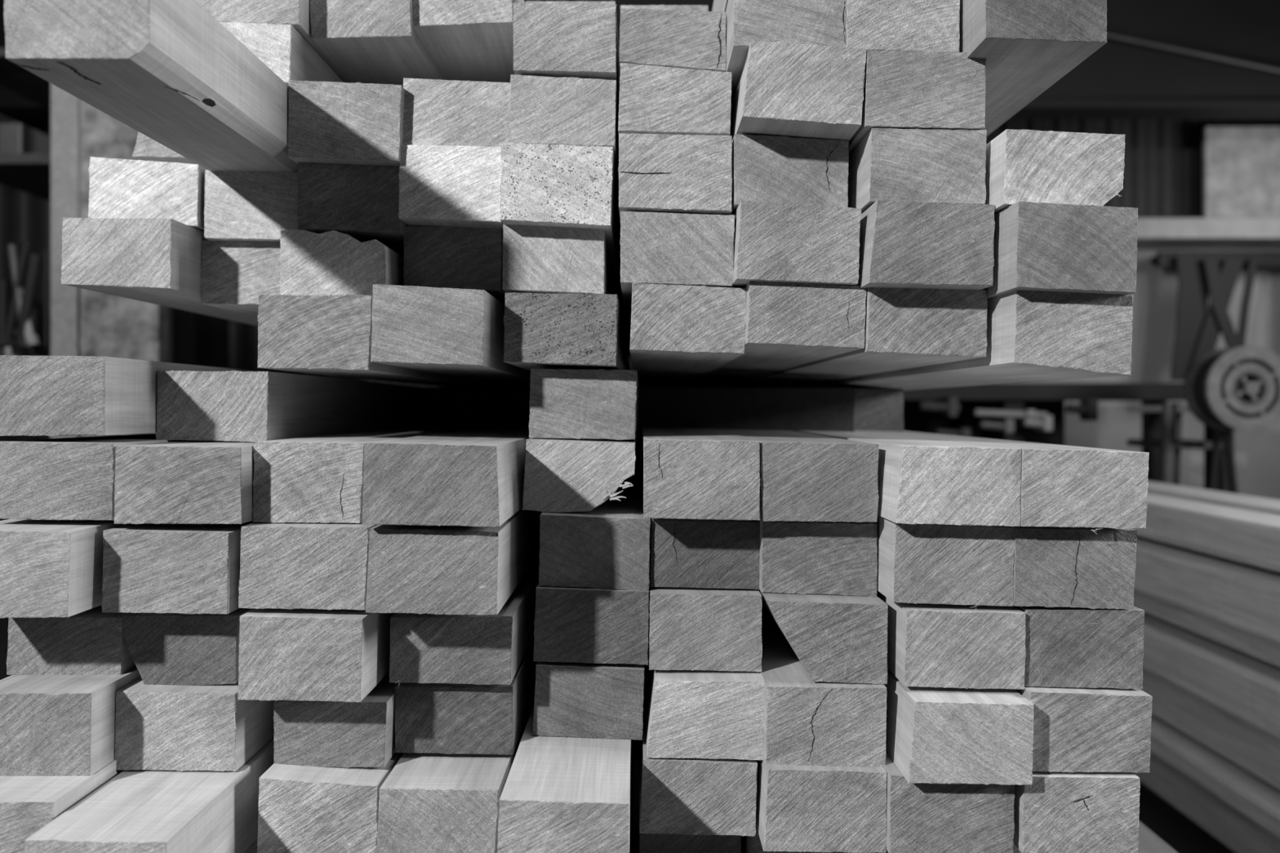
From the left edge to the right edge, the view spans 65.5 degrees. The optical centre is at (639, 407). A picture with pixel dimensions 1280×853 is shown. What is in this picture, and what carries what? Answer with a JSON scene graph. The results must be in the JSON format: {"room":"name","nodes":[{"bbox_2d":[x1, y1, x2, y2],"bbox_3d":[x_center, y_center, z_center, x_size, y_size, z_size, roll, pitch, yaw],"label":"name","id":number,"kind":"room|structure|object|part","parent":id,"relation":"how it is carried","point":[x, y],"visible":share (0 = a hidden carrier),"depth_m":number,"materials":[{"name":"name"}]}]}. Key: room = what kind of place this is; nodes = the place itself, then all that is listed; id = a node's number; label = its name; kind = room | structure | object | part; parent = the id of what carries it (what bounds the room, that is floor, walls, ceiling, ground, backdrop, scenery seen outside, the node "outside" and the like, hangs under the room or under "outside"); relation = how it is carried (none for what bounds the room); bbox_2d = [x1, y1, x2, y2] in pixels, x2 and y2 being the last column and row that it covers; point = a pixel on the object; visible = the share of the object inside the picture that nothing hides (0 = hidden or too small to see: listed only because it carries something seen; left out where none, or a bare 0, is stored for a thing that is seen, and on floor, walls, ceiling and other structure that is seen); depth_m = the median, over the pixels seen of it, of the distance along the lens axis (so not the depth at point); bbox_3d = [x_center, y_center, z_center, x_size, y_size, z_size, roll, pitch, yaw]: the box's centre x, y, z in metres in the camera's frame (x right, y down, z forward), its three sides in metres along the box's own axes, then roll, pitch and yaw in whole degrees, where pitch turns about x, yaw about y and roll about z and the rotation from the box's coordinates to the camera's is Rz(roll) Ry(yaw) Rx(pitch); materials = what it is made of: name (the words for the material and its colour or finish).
{"room":"woodworking shop","nodes":[
{"label":"woodworking shop","id":0,"kind":"room"},
{"bbox_2d":[0,617,1234,852],"bbox_3d":[0.000,0.850,0.700,7.200,0.100,7.800,0,0,0],"label":"floor","id":1,"kind":"structure","parent":0,"point":[1182,834],"depth_m":1.91,"materials":[{"name":"concrete"}]},
{"bbox_2d":[0,47,196,438],"bbox_3d":[-1.550,-0.350,2.610,0.499,2.300,0.620,0,0,0],"label":"shelving unit","id":2,"kind":"object","parent":1,"relation":"on","point":[33,162],"visible":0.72,"depth_m":2.49,"materials":[{"name":"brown wood"}]},
{"bbox_3d":[-1.605,-0.238,2.510,0.032,0.168,0.054,0,0,-33],"label":"tool handle","id":3,"kind":"part","parent":2,"relation":"part of","materials":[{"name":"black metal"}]},
{"bbox_3d":[-1.589,-0.207,2.510,0.044,0.107,0.012,0,0,37],"label":"tool handle","id":4,"kind":"part","parent":2,"relation":"part of","materials":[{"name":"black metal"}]},
{"bbox_2d":[0,328,28,355],"bbox_3d":[-1.646,-0.165,2.600,0.085,0.085,0.085,0,0,0],"label":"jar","id":5,"kind":"object","parent":2,"relation":"on","point":[16,350],"depth_m":2.57,"materials":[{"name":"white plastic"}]},
{"bbox_3d":[-1.565,-0.283,2.510,0.070,0.260,0.041,0,0,0],"label":"tool handle","id":6,"kind":"part","parent":2,"relation":"part of","materials":[{"name":"grey metal"}]},
{"bbox_3d":[-1.571,-0.287,2.510,0.058,0.265,0.042,0,0,0],"label":"tool handle","id":7,"kind":"part","parent":2,"relation":"part of","materials":[{"name":"black metal"}]},
{"bbox_3d":[-1.490,-0.601,2.647,0.380,0.025,0.505,0,0,0],"label":"shelf","id":8,"kind":"part","parent":2,"relation":"part of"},
{"bbox_3d":[-1.490,-0.858,2.647,0.380,0.020,0.505,0,0,0],"label":"shelf","id":9,"kind":"part","parent":2,"relation":"part of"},
{"bbox_3d":[-1.541,-0.271,2.510,0.060,0.235,0.032,0,0,-43],"label":"tool handle","id":10,"kind":"part","parent":2,"relation":"part of","materials":[{"name":"black metal"}]},
{"bbox_3d":[-1.545,-0.226,2.510,0.074,0.149,0.051,0,0,0],"label":"tool handle","id":11,"kind":"part","parent":2,"relation":"part of","materials":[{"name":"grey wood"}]},
{"bbox_3d":[-1.533,-0.202,2.510,0.032,0.099,0.052,0,0,-28],"label":"tool handle","id":12,"kind":"part","parent":2,"relation":"part of","materials":[{"name":"black metal"}]},
{"bbox_2d":[29,301,50,355],"bbox_3d":[-1.561,-0.201,2.600,0.057,0.156,0.057,0,0,0],"label":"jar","id":13,"kind":"object","parent":2,"relation":"on","point":[42,350],"depth_m":2.58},
{"bbox_3d":[-1.496,-0.277,2.510,0.012,0.243,0.035,0,0,-34],"label":"tool handle","id":14,"kind":"part","parent":2,"relation":"part of","materials":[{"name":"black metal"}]},
{"bbox_3d":[-1.332,-0.350,2.345,0.063,2.300,0.090,0,0,0],"label":"post","id":15,"kind":"part","parent":2,"relation":"part of","materials":[{"name":"grey wood"}]},
{"bbox_3d":[-1.490,-0.300,2.910,0.380,2.200,0.020,0,0,0],"label":"panel","id":16,"kind":"part","parent":2,"relation":"part of","materials":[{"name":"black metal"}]},
{"bbox_2d":[80,99,167,437],"bbox_3d":[-1.046,-0.200,2.020,0.160,2.000,0.040,0,0,0],"label":"plank","id":17,"kind":"object","parent":1,"relation":"on","point":[111,326],"visible":0.2,"depth_m":2.00,"materials":[{"name":"grey wood"}]},
{"bbox_2d":[196,313,228,368],"bbox_3d":[-1.496,-0.800,3.260,0.248,3.200,0.120,0,0,0],"label":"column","id":18,"kind":"structure","parent":1,"relation":"on","point":[212,332],"depth_m":3.20,"materials":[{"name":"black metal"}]},
{"bbox_2d":[0,427,1152,852],"bbox_3d":[-0.085,0.412,1.909,1.070,0.775,2.543,0,0,0],"label":"stack","id":19,"kind":"object","parent":1,"relation":"on","point":[402,640],"visible":1,"depth_m":0.76,"materials":[{"name":"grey wood"}]},
{"bbox_2d":[0,0,1137,442],"bbox_3d":[-0.065,-0.190,1.906,0.873,0.452,2.583,0,0,0],"label":"stack","id":20,"kind":"object","parent":19,"relation":"on","point":[794,215],"visible":1,"depth_m":0.83,"materials":[{"name":"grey wood"}]},
{"bbox_2d":[902,382,1234,491],"bbox_3d":[1.325,0.356,3.775,1.650,0.889,0.710,0,0,0],"label":"workbench","id":21,"kind":"object","parent":1,"relation":"on","point":[1030,412],"visible":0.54,"depth_m":3.50,"materials":[{"name":"black metal"}]},
{"bbox_3d":[1.335,0.386,4.035,0.070,0.829,0.070,0,0,0],"label":"leg","id":22,"kind":"part","parent":21,"relation":"part of","materials":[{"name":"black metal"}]},
{"bbox_3d":[1.335,0.386,3.585,0.070,0.829,0.070,0,0,0],"label":"leg","id":23,"kind":"part","parent":21,"relation":"part of","materials":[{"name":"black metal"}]},
{"bbox_3d":[2.085,0.386,4.035,0.070,0.829,0.070,0,0,0],"label":"leg","id":24,"kind":"part","parent":21,"relation":"part of","materials":[{"name":"black metal"}]},
{"bbox_3d":[2.085,0.386,3.585,0.070,0.829,0.070,0,0,0],"label":"leg","id":25,"kind":"part","parent":21,"relation":"part of","materials":[{"name":"black metal"}]},
{"bbox_2d":[1137,820,1177,852],"bbox_3d":[0.550,0.655,1.335,0.140,0.289,0.830,0,0,0],"label":"pile","id":26,"kind":"object","parent":1,"relation":"on","point":[1148,842],"visible":0.02,"depth_m":1.17,"materials":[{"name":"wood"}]},
{"bbox_2d":[1127,402,1234,492],"bbox_3d":[1.838,0.382,3.275,0.432,0.802,0.294,0,0,0],"label":"step stool","id":27,"kind":"object","parent":1,"relation":"on","point":[1171,443],"visible":0.34,"depth_m":3.14,"materials":[{"name":"grey metal"}]},
{"bbox_3d":[1.660,0.382,3.150,0.076,0.801,0.044,0,0,0],"label":"leg","id":28,"kind":"part","parent":27,"relation":"part of","materials":[{"name":"grey metal"}]},
{"bbox_3d":[1.815,0.382,3.400,0.070,0.802,0.044,0,0,0],"label":"leg","id":29,"kind":"part","parent":27,"relation":"part of","materials":[{"name":"grey metal"}]},
{"bbox_3d":[1.865,0.382,3.150,0.073,0.801,0.044,0,0,0],"label":"leg","id":30,"kind":"part","parent":27,"relation":"part of","materials":[{"name":"grey metal"}]},
{"bbox_2d":[1131,480,1279,852],"bbox_3d":[1.149,0.488,1.904,0.512,0.624,2.192,0,0,0],"label":"planks","id":31,"kind":"object","parent":1,"relation":"on","point":[1206,586],"visible":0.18,"depth_m":1.60,"materials":[{"name":"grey wood"}]},
{"bbox_2d":[1184,345,1279,493],"bbox_3d":[1.779,0.308,2.946,0.250,0.980,0.212,0,0,0],"label":"wheel","id":32,"kind":"object","parent":1,"relation":"on","point":[1227,389],"visible":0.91,"depth_m":2.90,"materials":[{"name":"grey metal"}]},
{"bbox_3d":[1.734,0.365,3.040,0.113,0.848,0.024,0,0,0],"label":"stand leg","id":33,"kind":"part","parent":32,"relation":"part of","materials":[{"name":"black metal"}]},
{"bbox_3d":[1.824,0.365,3.040,0.113,0.848,0.024,0,0,0],"label":"stand leg","id":34,"kind":"part","parent":32,"relation":"part of","materials":[{"name":"black metal"}]},
{"bbox_2d":[0,119,1279,520],"bbox_3d":[0.000,-0.800,4.621,7.200,3.200,0.118,0,0,0],"label":"wall","id":35,"kind":"structure","parent":0,"point":[1162,175],"depth_m":4.57,"materials":[{"name":"metal"}]},
{"bbox_2d":[1024,248,1279,499],"bbox_3d":[2.300,-0.006,4.530,2.600,1.612,0.060,0,0,0],"label":"plaster panel","id":36,"kind":"object","parent":35,"relation":"attached to","point":[1256,453],"visible":0.02,"depth_m":4.50,"materials":[{"name":"grey paint"}]},
{"bbox_2d":[1137,217,1279,248],"bbox_3d":[2.397,-0.760,4.345,1.562,0.087,0.290,0,0,0],"label":"wall shelf","id":37,"kind":"object","parent":36,"relation":"attached to","point":[1153,233],"visible":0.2,"depth_m":4.20,"materials":[{"name":"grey wood"}]},
{"bbox_2d":[1202,126,1279,217],"bbox_3d":[2.868,-1.042,4.415,0.731,0.409,0.030,0,0,0],"label":"cardboard box","id":38,"kind":"object","parent":37,"relation":"on","point":[1241,165],"visible":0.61,"depth_m":4.40,"materials":[{"name":"grey cardboard"}]},
{"bbox_2d":[1151,251,1279,381],"bbox_3d":[2.795,-0.400,4.360,1.105,0.567,0.280,0,0,0],"label":"folding stand","id":39,"kind":"object","parent":36,"relation":"attached to","point":[1198,330],"visible":0.92,"depth_m":4.26,"materials":[{"name":"black metal"}]},
{"bbox_3d":[2.795,-0.644,4.315,1.105,0.066,0.030,0,0,0],"label":"rail","id":40,"kind":"part","parent":39,"relation":"part of","materials":[{"name":"black metal"}]},
{"bbox_3d":[0.000,-2.450,0.700,7.200,0.100,7.800,0,0,0],"label":"ceiling","id":41,"kind":"structure","parent":0,"visible":0},
{"bbox_2d":[0,0,1279,119],"bbox_3d":[0.000,-1.785,3.950,7.200,1.230,0.160,0,0,0],"label":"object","id":42,"kind":"structure","parent":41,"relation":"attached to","point":[1121,79],"depth_m":3.90,"materials":[{"name":"black metal"}]},
{"bbox_2d":[1106,32,1279,72],"bbox_3d":[2.219,-1.360,3.850,1.392,0.301,0.016,0,0,0],"label":"conduit","id":43,"kind":"object","parent":42,"relation":"attached to","point":[1108,35],"visible":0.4,"depth_m":3.84,"materials":[{"name":"grey metal"}]}
]}

